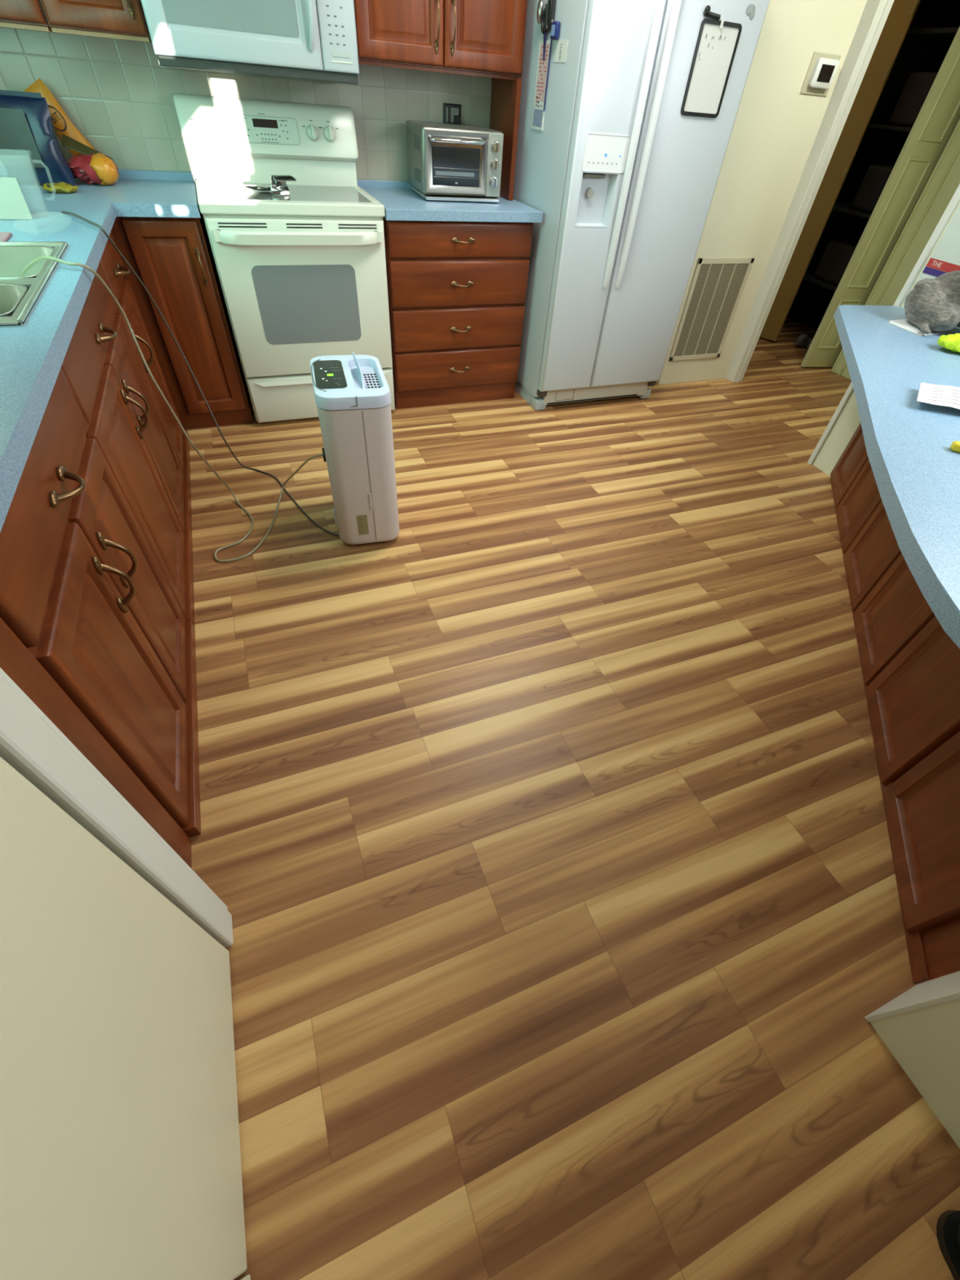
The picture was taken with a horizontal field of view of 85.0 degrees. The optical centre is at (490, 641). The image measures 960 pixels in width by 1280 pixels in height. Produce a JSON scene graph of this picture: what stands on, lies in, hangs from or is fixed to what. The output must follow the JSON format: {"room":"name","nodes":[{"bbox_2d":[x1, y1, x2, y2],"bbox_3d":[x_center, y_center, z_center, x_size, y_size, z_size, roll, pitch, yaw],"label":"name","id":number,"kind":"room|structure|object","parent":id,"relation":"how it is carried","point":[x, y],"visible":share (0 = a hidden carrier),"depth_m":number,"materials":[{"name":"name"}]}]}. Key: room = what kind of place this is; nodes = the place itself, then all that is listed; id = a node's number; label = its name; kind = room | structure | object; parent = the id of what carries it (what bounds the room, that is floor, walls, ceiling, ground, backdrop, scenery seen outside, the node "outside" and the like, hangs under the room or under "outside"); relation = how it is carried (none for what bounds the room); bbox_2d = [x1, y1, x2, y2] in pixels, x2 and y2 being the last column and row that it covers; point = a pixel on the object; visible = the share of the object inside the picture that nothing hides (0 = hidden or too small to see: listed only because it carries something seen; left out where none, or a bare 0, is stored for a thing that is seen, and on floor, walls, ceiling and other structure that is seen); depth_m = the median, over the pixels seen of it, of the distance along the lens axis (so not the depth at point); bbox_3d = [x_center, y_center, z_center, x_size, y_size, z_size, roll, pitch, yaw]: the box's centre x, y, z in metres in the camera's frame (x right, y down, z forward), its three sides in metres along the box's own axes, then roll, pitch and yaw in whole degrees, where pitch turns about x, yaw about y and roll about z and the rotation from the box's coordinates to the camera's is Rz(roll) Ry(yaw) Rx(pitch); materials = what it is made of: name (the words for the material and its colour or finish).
{"room":"kitchen","nodes":[
{"label":"kitchen","id":0,"kind":"room"},
{"bbox_2d":[0,26,492,380],"bbox_3d":[-0.712,-2.614,2.537,3.680,2.440,0.090,-14,50,-17],"label":"wall","id":1,"kind":"structure","parent":0,"point":[117,93],"depth_m":2.34,"materials":[{"name":"tile"}]},
{"bbox_2d":[0,0,60,33],"bbox_3d":[-1.889,-2.528,1.585,0.588,0.852,0.325,-14,50,-17],"label":"upper cabinet","id":2,"kind":"object","parent":1,"relation":"attached to","point":[29,15],"visible":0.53,"depth_m":1.84,"materials":[{"name":"brown wood"}]},
{"bbox_2d":[40,0,151,42],"bbox_3d":[-1.459,-2.618,1.710,0.322,0.852,0.362,-14,50,-17],"label":"upper cabinet","id":3,"kind":"object","parent":1,"relation":"attached to","point":[123,20],"visible":0.97,"depth_m":1.90,"materials":[{"name":"brown wood"}]},
{"bbox_2d":[140,0,359,84],"bbox_3d":[-0.952,-2.541,2.029,0.762,0.472,0.441,-14,50,-17],"label":"microwave","id":4,"kind":"object","parent":1,"relation":"attached to","point":[315,40],"visible":1,"depth_m":2.02,"materials":[{"name":"white plastic"}]},
{"bbox_2d":[325,4,345,45],"bbox_3d":[-0.607,-2.470,2.024,0.062,0.220,0.001,-14,50,-17],"label":"control panel","id":5,"kind":"object","parent":4,"relation":"on","point":[335,14],"depth_m":2.07,"materials":[{"name":"white plastic"}]},
{"bbox_2d":[353,0,527,79],"bbox_3d":[-0.231,-2.918,2.107,0.772,0.852,0.362,-14,50,-17],"label":"upper cabinet","id":6,"kind":"object","parent":1,"relation":"attached to","point":[486,38],"visible":0.97,"depth_m":2.25,"materials":[{"name":"brown wood"}]},
{"bbox_2d":[443,102,461,124],"bbox_3d":[-0.195,-2.682,2.671,0.094,0.080,0.030,-14,50,-17],"label":"outlet","id":7,"kind":"object","parent":1,"relation":"attached to","point":[451,112],"visible":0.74,"depth_m":2.67,"materials":[{"name":"black plastic"}]},
{"bbox_2d":[186,317,959,1279],"bbox_3d":[1.463,0.166,1.858,6.050,0.060,8.400,-14,50,-17],"label":"floor","id":8,"kind":"structure","parent":0,"point":[544,839],"depth_m":1.34,"materials":[{"name":"laminate"}]},
{"bbox_2d":[0,617,191,868],"bbox_3d":[-0.813,0.293,0.883,0.288,0.873,0.188,-14,50,-17],"label":"filler panel","id":9,"kind":"object","parent":8,"relation":"on","point":[16,660],"visible":0.22,"depth_m":0.89,"materials":[{"name":"brown wood"}]},
{"bbox_2d":[0,369,200,837],"bbox_3d":[-1.102,-0.014,1.143,0.647,0.874,0.760,-14,50,-17],"label":"base cabinet","id":10,"kind":"object","parent":8,"relation":"on","point":[83,588],"visible":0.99,"depth_m":1.09,"materials":[{"name":"brown wood"}]},
{"bbox_2d":[60,261,195,627],"bbox_3d":[-1.421,-0.616,1.675,0.647,0.874,0.966,-14,50,-17],"label":"base cabinet","id":11,"kind":"object","parent":8,"relation":"on","point":[101,366],"visible":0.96,"depth_m":1.66,"materials":[{"name":"brown wood"}]},
{"bbox_2d":[0,164,200,532],"bbox_3d":[-1.293,-1.030,1.425,0.942,0.072,3.057,-14,50,-17],"label":"countertop","id":12,"kind":"structure","parent":11,"relation":"on","point":[33,354],"depth_m":1.38,"materials":[{"name":"blue laminate"}]},
{"bbox_2d":[0,231,12,241],"bbox_3d":[-1.505,-1.185,1.538,0.145,0.006,0.125,-14,50,-17],"label":"cloth","id":13,"kind":"object","parent":12,"relation":"on","point":[4,236],"visible":1,"depth_m":1.56,"materials":[{"name":"fabric"}]},
{"bbox_2d":[0,177,32,219],"bbox_3d":[-1.592,-1.431,1.694,0.140,0.102,0.027,-17,51,-20],"label":"paper card","id":14,"kind":"object","parent":12,"relation":"on","point":[13,206],"visible":1,"depth_m":1.71,"materials":[{"name":"paper"}]},
{"bbox_2d":[0,241,68,327],"bbox_3d":[-1.355,-0.818,1.318,0.486,0.171,0.742,-14,50,-17],"label":"sink","id":15,"kind":"object","parent":12,"relation":"in","point":[19,295],"visible":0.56,"depth_m":1.35,"materials":[{"name":"metal"}]},
{"bbox_2d":[0,89,75,185],"bbox_3d":[-1.842,-1.986,2.073,0.243,0.267,0.105,-7,48,-12],"label":"bag","id":16,"kind":"object","parent":12,"relation":"on","point":[30,152],"visible":0.95,"depth_m":2.06,"materials":[{"name":"plastic"}]},
{"bbox_2d":[23,78,96,155],"bbox_3d":[-1.782,-2.145,2.207,0.225,0.307,0.061,-6,48,-11],"label":"bag","id":17,"kind":"object","parent":12,"relation":"on","point":[62,124],"visible":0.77,"depth_m":2.17,"materials":[{"name":"yellow paper"}]},
{"bbox_2d":[42,182,78,193],"bbox_3d":[-1.709,-1.802,2.079,0.124,0.032,0.085,-31,57,-29],"label":"packet","id":18,"kind":"object","parent":12,"relation":"on","point":[61,187],"visible":1,"depth_m":2.06,"materials":[{"name":"yellow plastic"}]},
{"bbox_2d":[61,133,119,185],"bbox_3d":[-1.698,-2.029,2.209,0.202,0.154,0.158,-14,50,-17],"label":"bag","id":19,"kind":"object","parent":12,"relation":"on","point":[92,166],"visible":0.98,"depth_m":2.19,"materials":[{"name":"plastic"}]},
{"bbox_2d":[61,210,339,536],"bbox_3d":[-1.016,-1.011,2.046,1.102,0.932,0.232,22,49,15],"label":"power cord","id":20,"kind":"object","parent":12,"relation":"hanging from","point":[62,211],"visible":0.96,"depth_m":2.18,"materials":[{"name":"grey rubber"}]},
{"bbox_2d":[100,231,190,480],"bbox_3d":[-1.685,-1.114,2.116,0.647,0.874,0.460,-14,50,-17],"label":"base cabinet","id":21,"kind":"object","parent":8,"relation":"on","point":[111,261],"visible":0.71,"depth_m":2.15,"materials":[{"name":"brown wood"}]},
{"bbox_2d":[21,255,323,562],"bbox_3d":[-0.997,-0.799,1.841,0.438,0.940,0.619,37,54,26],"label":"hose","id":22,"kind":"object","parent":8,"relation":"on","point":[39,259],"visible":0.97,"depth_m":1.84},
{"bbox_2d":[111,208,253,428],"bbox_3d":[-1.766,-1.543,2.510,0.925,0.874,0.637,-14,50,-17],"label":"base cabinet","id":23,"kind":"object","parent":8,"relation":"on","point":[172,257],"visible":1,"depth_m":2.38,"materials":[{"name":"brown wood"}]},
{"bbox_2d":[173,93,395,422],"bbox_3d":[-0.950,-1.826,2.623,0.764,1.208,0.674,-14,50,-17],"label":"stove","id":24,"kind":"object","parent":8,"relation":"on","point":[302,273],"visible":0.94,"depth_m":2.42,"materials":[{"name":"white metal"}]},
{"bbox_2d":[238,113,288,142],"bbox_3d":[-1.026,-2.330,2.379,0.210,0.092,0.023,-14,50,-17],"label":"control panel","id":25,"kind":"object","parent":24,"relation":"attached to","point":[252,127],"depth_m":2.38,"materials":[{"name":"white plastic"}]},
{"bbox_2d":[243,174,296,195],"bbox_3d":[-0.980,-2.021,2.314,0.242,0.070,0.148,23,49,16],"label":"spoon rest","id":26,"kind":"object","parent":24,"relation":"on","point":[278,185],"visible":1,"depth_m":2.32,"materials":[{"name":"metal"}]},
{"bbox_2d":[243,182,281,191],"bbox_3d":[-1.029,-2.028,2.335,0.144,0.039,0.150,-31,57,-30],"label":"spoon","id":27,"kind":"object","parent":26,"relation":"on","point":[274,186],"depth_m":2.32,"materials":[{"name":"metal"}]},
{"bbox_2d":[195,178,385,217],"bbox_3d":[-0.937,-2.048,2.416,0.760,0.042,0.600,-14,50,-17],"label":"cooktop","id":28,"kind":"object","parent":24,"relation":"in","point":[216,197],"depth_m":2.30,"materials":[{"name":"grey ceramic"}]},
{"bbox_2d":[309,351,399,544],"bbox_3d":[-0.521,-0.741,2.034,0.257,0.646,0.384,-9,49,-14],"label":"dehumidifier","id":29,"kind":"object","parent":8,"relation":"on","point":[353,395],"visible":1,"depth_m":1.87,"materials":[{"name":"plastic"}]},
{"bbox_2d":[330,367,342,385],"bbox_3d":[-0.531,-0.915,1.807,0.032,0.001,0.155,-9,49,-14],"label":"print","id":30,"kind":"object","parent":29,"relation":"on","point":[335,372],"depth_m":1.81},
{"bbox_2d":[357,517,364,533],"bbox_3d":[-0.508,-0.457,2.063,0.026,0.074,0.001,-9,49,-14],"label":"print","id":31,"kind":"object","parent":29,"relation":"attached to","point":[357,517],"depth_m":2.06},
{"bbox_2d":[362,372,381,388],"bbox_3d":[-0.418,-0.913,1.849,0.051,0.004,0.172,-9,49,-14],"label":"grille","id":32,"kind":"object","parent":29,"relation":"attached to","point":[371,380],"depth_m":1.85,"materials":[{"name":"plastic"}]},
{"bbox_2d":[382,217,533,408],"bbox_3d":[-0.264,-1.909,2.995,0.750,0.874,0.636,-14,50,-17],"label":"base cabinet","id":33,"kind":"object","parent":8,"relation":"on","point":[457,290],"visible":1,"depth_m":2.76,"materials":[{"name":"brown wood"}]},
{"bbox_2d":[356,179,542,222],"bbox_3d":[-0.225,-2.238,2.660,0.783,0.068,0.640,-14,50,-17],"label":"countertop","id":34,"kind":"structure","parent":33,"relation":"on","point":[400,202],"depth_m":2.53,"materials":[{"name":"blue laminate"}]},
{"bbox_2d":[405,120,503,202],"bbox_3d":[-0.183,-2.384,2.611,0.398,0.261,0.390,-12,49,-16],"label":"toaster oven","id":35,"kind":"object","parent":34,"relation":"on","point":[446,162],"visible":1,"depth_m":2.51,"materials":[{"name":"metal"}]},
{"bbox_2d":[435,170,474,177],"bbox_3d":[-0.173,-2.248,2.520,0.195,0.015,0.002,-12,49,-16],"label":"tray","id":36,"kind":"object","parent":35,"relation":"on","point":[437,173],"depth_m":2.52,"materials":[{"name":"silver metal"}]},
{"bbox_2d":[409,185,499,202],"bbox_3d":[-0.193,-2.310,2.703,0.380,0.014,0.350,-12,49,-16],"label":"tray","id":37,"kind":"object","parent":34,"relation":"on","point":[428,195],"depth_m":2.59,"materials":[{"name":"silver metal"}]},
{"bbox_2d":[489,77,522,200],"bbox_3d":[0.060,-2.581,2.696,0.025,0.439,0.320,-14,50,-17],"label":"panel","id":38,"kind":"object","parent":34,"relation":"on","point":[505,100],"visible":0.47,"depth_m":2.62,"materials":[{"name":"brown wood"}]},
{"bbox_2d":[512,0,769,410],"bbox_3d":[0.590,-2.307,2.837,0.825,1.765,0.827,-14,50,-17],"label":"refrigerator","id":39,"kind":"object","parent":8,"relation":"on","point":[623,183],"visible":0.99,"depth_m":2.50,"materials":[{"name":"white metal"}]},
{"bbox_2d":[537,0,543,24],"bbox_3d":[0.216,-2.745,2.213,0.028,0.181,0.032,-14,50,-17],"label":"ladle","id":40,"kind":"object","parent":39,"relation":"hanging from","point":[540,5],"visible":1,"depth_m":2.24,"materials":[{"name":"metal"}]},
{"bbox_2d":[531,40,551,130],"bbox_3d":[0.228,-2.536,2.396,0.006,0.280,0.115,-14,50,-17],"label":"notepad","id":41,"kind":"object","parent":39,"relation":"attached to","point":[542,65],"visible":1,"depth_m":2.40,"materials":[{"name":"white paper"}]},
{"bbox_2d":[532,108,542,127],"bbox_3d":[0.220,-2.466,2.469,0.001,0.057,0.097,-14,50,-17],"label":"picture","id":42,"kind":"object","parent":41,"relation":"attached to","point":[537,118],"depth_m":2.47},
{"bbox_2d":[535,46,548,106],"bbox_3d":[0.229,-2.555,2.373,0.001,0.183,0.083,-14,50,-17],"label":"print","id":43,"kind":"object","parent":41,"relation":"attached to","point":[542,65],"depth_m":2.37},
{"bbox_2d":[541,0,552,60],"bbox_3d":[0.237,-2.644,2.258,0.014,0.188,0.095,-14,50,-17],"label":"scissors","id":44,"kind":"object","parent":39,"relation":"hanging from","point":[545,29],"visible":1,"depth_m":2.24,"materials":[{"name":"black plastic"}]},
{"bbox_2d":[543,40,552,111],"bbox_3d":[0.252,-2.517,2.319,0.007,0.240,0.012,-14,50,-17],"label":"pen","id":45,"kind":"object","parent":39,"relation":"attached to","point":[551,40],"visible":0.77,"depth_m":2.32,"materials":[{"name":"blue plastic"}]},
{"bbox_2d":[550,0,559,39],"bbox_3d":[0.268,-2.605,2.186,0.023,0.126,0.083,-14,50,-17],"label":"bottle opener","id":46,"kind":"object","parent":39,"relation":"hanging from","point":[554,25],"visible":1,"depth_m":2.19,"materials":[{"name":"blue plastic"}]},
{"bbox_2d":[554,40,568,62],"bbox_3d":[0.296,-2.500,2.220,0.002,0.063,0.107,-14,50,-17],"label":"note","id":47,"kind":"object","parent":39,"relation":"attached to","point":[561,50],"visible":1,"depth_m":2.22,"materials":[{"name":"white paper"}]},
{"bbox_2d":[680,17,742,118],"bbox_3d":[0.948,-2.465,2.264,0.208,0.280,0.007,-14,50,-17],"label":"whiteboard","id":48,"kind":"object","parent":39,"relation":"attached to","point":[715,50],"visible":1,"depth_m":2.26,"materials":[{"name":"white plastic"}]},
{"bbox_2d":[703,4,720,20],"bbox_3d":[0.899,-2.553,2.128,0.080,0.033,0.020,-14,50,-17],"label":"marker","id":49,"kind":"object","parent":48,"relation":"attached to","point":[707,12],"visible":1,"depth_m":2.12,"materials":[{"name":"black plastic"}]},
{"bbox_2d":[719,17,724,28],"bbox_3d":[0.952,-2.551,2.163,0.008,0.026,0.012,-14,50,-17],"label":"clip","id":50,"kind":"object","parent":48,"relation":"attached to","point":[722,19],"visible":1,"depth_m":2.16,"materials":[{"name":"white plastic"}]},
{"bbox_2d":[746,4,755,20],"bbox_3d":[1.078,-2.615,2.177,0.051,0.042,0.004,-14,50,-17],"label":"magnet","id":51,"kind":"object","parent":39,"relation":"attached to","point":[750,10],"visible":1,"depth_m":2.17},
{"bbox_2d":[795,333,813,346],"bbox_3d":[2.622,-2.505,4.354,0.220,0.105,0.084,-14,50,-17],"label":"shoe","id":52,"kind":"object","parent":8,"relation":"on","point":[802,340],"visible":0.92,"depth_m":4.32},
{"bbox_2d":[806,338,813,350],"bbox_3d":[2.681,-2.433,4.293,0.220,0.105,0.084,-14,50,-17],"label":"shoe","id":53,"kind":"object","parent":8,"relation":"on","point":[811,341],"visible":0.17,"depth_m":4.26,"materials":[{"name":"grey"}]},
{"bbox_2d":[830,422,959,983],"bbox_3d":[1.658,-0.229,1.705,0.526,0.728,2.500,18,48,11],"label":"base cabinet","id":54,"kind":"object","parent":8,"relation":"on","point":[910,666],"visible":0.66,"depth_m":1.48,"materials":[{"name":"brown wood"}]},
{"bbox_2d":[833,305,959,648],"bbox_3d":[1.521,-0.573,1.486,0.882,0.041,2.658,19,48,12],"label":"countertop","id":55,"kind":"structure","parent":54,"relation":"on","point":[908,441],"depth_m":1.39,"materials":[{"name":"blue laminate"}]},
{"bbox_2d":[888,319,956,336],"bbox_3d":[1.778,-1.297,2.156,0.268,0.004,0.189,-14,50,-17],"label":"mail","id":56,"kind":"object","parent":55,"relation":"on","point":[904,324],"visible":0.54,"depth_m":2.13,"materials":[{"name":"white paper"}]},
{"bbox_2d":[904,270,959,333],"bbox_3d":[1.828,-1.414,1.941,0.290,0.467,0.385,-14,50,-17],"label":"cat","id":57,"kind":"object","parent":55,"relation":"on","point":[933,304],"visible":1,"depth_m":2.05},
{"bbox_2d":[916,382,959,409],"bbox_3d":[1.454,-0.707,1.558,0.416,0.025,0.200,14,47,8],"label":"receipt","id":58,"kind":"object","parent":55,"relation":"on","point":[934,394],"visible":1,"depth_m":1.56,"materials":[{"name":"white paper"}]},
{"bbox_2d":[928,386,959,404],"bbox_3d":[1.448,-0.707,1.556,0.340,0.024,0.129,14,47,7],"label":"print","id":59,"kind":"object","parent":58,"relation":"on","point":[936,395],"depth_m":1.56},
{"bbox_2d":[937,333,959,352],"bbox_3d":[1.739,-1.093,1.924,0.178,0.055,0.117,19,48,13],"label":"wrapper","id":60,"kind":"object","parent":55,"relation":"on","point":[951,342],"visible":1,"depth_m":1.91,"materials":[{"name":"yellow plastic"}]},
{"bbox_2d":[950,440,959,452],"bbox_3d":[1.268,-0.473,1.326,0.182,0.020,0.028,20,48,13],"label":"marker","id":61,"kind":"object","parent":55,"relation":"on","point":[955,446],"visible":1,"depth_m":1.34,"materials":[{"name":"plastic"}]},
{"bbox_2d":[936,1209,959,1279],"bbox_3d":[0.852,1.092,0.820,0.100,0.107,0.270,-4,48,-10],"label":"shoe","id":62,"kind":"object","parent":8,"relation":"on","point":[948,1226],"visible":1,"depth_m":0.91,"materials":[{"name":"black leather"}]},
{"bbox_2d":[655,0,867,384],"bbox_3d":[1.479,-2.696,2.822,0.590,2.440,0.120,-14,50,-17],"label":"wall","id":63,"kind":"structure","parent":0,"point":[775,127],"depth_m":2.79,"materials":[{"name":"beige paint"}]},
{"bbox_2d":[668,257,755,361],"bbox_3d":[1.393,-2.100,3.337,0.420,0.565,0.010,-14,50,-17],"label":"air vent","id":64,"kind":"object","parent":63,"relation":"in","point":[717,285],"visible":1,"depth_m":3.32,"materials":[{"name":"beige metal"}]},
{"bbox_2d":[725,0,893,382],"bbox_3d":[1.781,-2.629,3.022,0.085,2.100,0.210,-14,50,-17],"label":"trim","id":65,"kind":"structure","parent":63,"relation":"attached to","point":[873,10],"depth_m":2.91,"materials":[{"name":"white paint"}]},
{"bbox_2d":[800,51,841,96],"bbox_3d":[1.667,-2.851,2.637,0.182,0.143,0.030,-14,50,-17],"label":"thermostat","id":66,"kind":"object","parent":63,"relation":"attached to","point":[823,67],"visible":1,"depth_m":2.63,"materials":[{"name":"white plastic"}]},
{"bbox_2d":[786,0,959,330],"bbox_3d":[2.937,-3.322,3.547,0.630,2.440,1.750,-14,50,-17],"label":"wall","id":67,"kind":"structure","parent":0,"point":[877,146],"depth_m":3.98,"materials":[{"name":"black paint"}]},
{"bbox_2d":[803,268,837,291],"bbox_3d":[2.929,-2.677,4.027,0.530,0.020,1.340,-14,50,-17],"label":"closet shelf","id":68,"kind":"object","parent":67,"relation":"attached to","point":[809,276],"visible":0.08,"depth_m":4.16,"materials":[{"name":"brown wood"}]},
{"bbox_2d":[814,240,857,285],"bbox_3d":[2.744,-2.938,4.068,0.250,0.240,0.260,-14,50,-17],"label":"storage box","id":69,"kind":"object","parent":68,"relation":"on","point":[837,255],"visible":0.66,"depth_m":4.02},
{"bbox_2d":[832,201,871,218],"bbox_3d":[2.959,-2.977,3.706,0.530,0.020,1.340,-14,50,-17],"label":"closet shelf","id":70,"kind":"object","parent":67,"relation":"attached to","point":[843,206],"visible":0.11,"depth_m":3.84,"materials":[{"name":"brown wood"}]},
{"bbox_2d":[851,164,893,213],"bbox_3d":[2.793,-3.203,3.717,0.250,0.240,0.240,-14,50,-17],"label":"storage box","id":71,"kind":"object","parent":70,"relation":"on","point":[876,177],"visible":0.41,"depth_m":3.68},
{"bbox_2d":[867,123,911,132],"bbox_3d":[2.989,-3.277,3.386,0.530,0.020,1.340,-14,50,-17],"label":"closet shelf","id":72,"kind":"object","parent":67,"relation":"attached to","point":[870,125],"visible":0.38,"depth_m":3.48,"materials":[{"name":"brown wood"}]},
{"bbox_2d":[888,71,937,126],"bbox_3d":[2.816,-3.517,3.408,0.250,0.240,0.200,-14,50,-17],"label":"storage box","id":73,"kind":"object","parent":72,"relation":"on","point":[917,86],"visible":0.63,"depth_m":3.36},
{"bbox_2d":[904,26,959,43],"bbox_3d":[3.018,-3.563,3.080,0.530,0.020,1.340,-14,50,-17],"label":"closet shelf","id":74,"kind":"object","parent":67,"relation":"attached to","point":[931,35],"visible":0.6,"depth_m":3.26,"materials":[{"name":"brown wood"}]},
{"bbox_2d":[813,200,959,475],"bbox_3d":[2.919,0.017,0.420,0.125,2.440,5.361,-14,50,-17],"label":"wall","id":75,"kind":"structure","parent":0,"point":[849,420],"depth_m":2.73,"materials":[{"name":"beige paint"}]},
{"bbox_2d":[807,183,959,464],"bbox_3d":[1.874,-1.828,2.047,0.030,2.440,0.026,-14,50,-17],"label":"trim","id":76,"kind":"structure","parent":75,"relation":"attached to","point":[955,199],"depth_m":2.29,"materials":[{"name":"white paint"}]},
{"bbox_2d":[915,204,959,283],"bbox_3d":[1.934,-1.601,2.033,0.003,0.440,0.328,-14,50,-17],"label":"notice","id":77,"kind":"object","parent":75,"relation":"attached to","point":[945,258],"visible":0.62,"depth_m":2.17,"materials":[{"name":"white paper"}]},
{"bbox_2d":[920,275,928,279],"bbox_3d":[1.870,-1.563,2.259,0.002,0.020,0.044,-14,50,-17],"label":"print","id":78,"kind":"object","parent":77,"relation":"attached to","point":[921,277],"depth_m":2.26,"materials":[{"name":"paper"}]},
{"bbox_2d":[840,151,959,379],"bbox_3d":[2.647,-3.138,3.347,0.110,2.440,2.839,-14,50,-17],"label":"wall","id":79,"kind":"structure","parent":0,"point":[951,183],"depth_m":3.32,"materials":[{"name":"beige paint"}]},
{"bbox_2d":[759,0,920,342],"bbox_3d":[2.277,-3.315,3.757,0.464,2.008,0.054,33,52,23],"label":"door","id":80,"kind":"structure","parent":79,"relation":"in","point":[901,15],"depth_m":3.58,"materials":[{"name":"paint"}]},
{"bbox_2d":[800,26,959,367],"bbox_3d":[2.583,-2.802,3.307,0.265,2.008,0.040,-5,48,-10],"label":"door","id":81,"kind":"structure","parent":79,"relation":"in","point":[939,116],"depth_m":3.31,"materials":[{"name":"green paint"}]},
{"bbox_2d":[831,119,959,375],"bbox_3d":[2.712,-2.767,3.239,0.043,2.100,0.093,-14,50,-17],"label":"trim","id":82,"kind":"structure","parent":79,"relation":"attached to","point":[951,151],"depth_m":3.33,"materials":[{"name":"green paint"}]},
{"bbox_2d":[870,998,959,1148],"bbox_3d":[1.587,1.137,-0.754,0.144,2.440,3.338,-14,50,-17],"label":"wall","id":83,"kind":"structure","parent":0,"point":[925,1042],"depth_m":1.02,"materials":[{"name":"beige paint"}]},
{"bbox_2d":[864,971,959,1022],"bbox_3d":[0.978,-0.027,0.277,0.169,2.440,0.010,-14,50,-17],"label":"trim","id":84,"kind":"structure","parent":83,"relation":"attached to","point":[945,988],"depth_m":1.06,"materials":[{"name":"white paint"}]},
{"bbox_3d":[-0.189,1.289,-1.065,0.730,2.440,4.053,-14,50,-17],"label":"wall","id":85,"kind":"structure","parent":0,"visible":0},
{"bbox_2d":[0,667,233,947],"bbox_3d":[-0.548,-0.093,0.359,0.100,2.200,0.070,-14,50,-17],"label":"trim","id":86,"kind":"structure","parent":85,"relation":"attached to","point":[28,743],"depth_m":0.70,"materials":[{"name":"white paint"}]},
{"bbox_2d":[0,756,247,1279],"bbox_3d":[-0.429,0.157,0.249,0.039,2.024,0.485,-14,50,-17],"label":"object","id":87,"kind":"structure","parent":85,"relation":"in","point":[120,1153],"depth_m":0.60,"materials":[{"name":"beige paint"}]},
{"bbox_2d":[240,1274,250,1279],"bbox_3d":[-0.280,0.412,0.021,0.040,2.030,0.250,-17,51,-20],"label":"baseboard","id":88,"kind":"structure","parent":85,"relation":"in","point":[247,1277],"depth_m":0.83,"materials":[{"name":"beige paint"}]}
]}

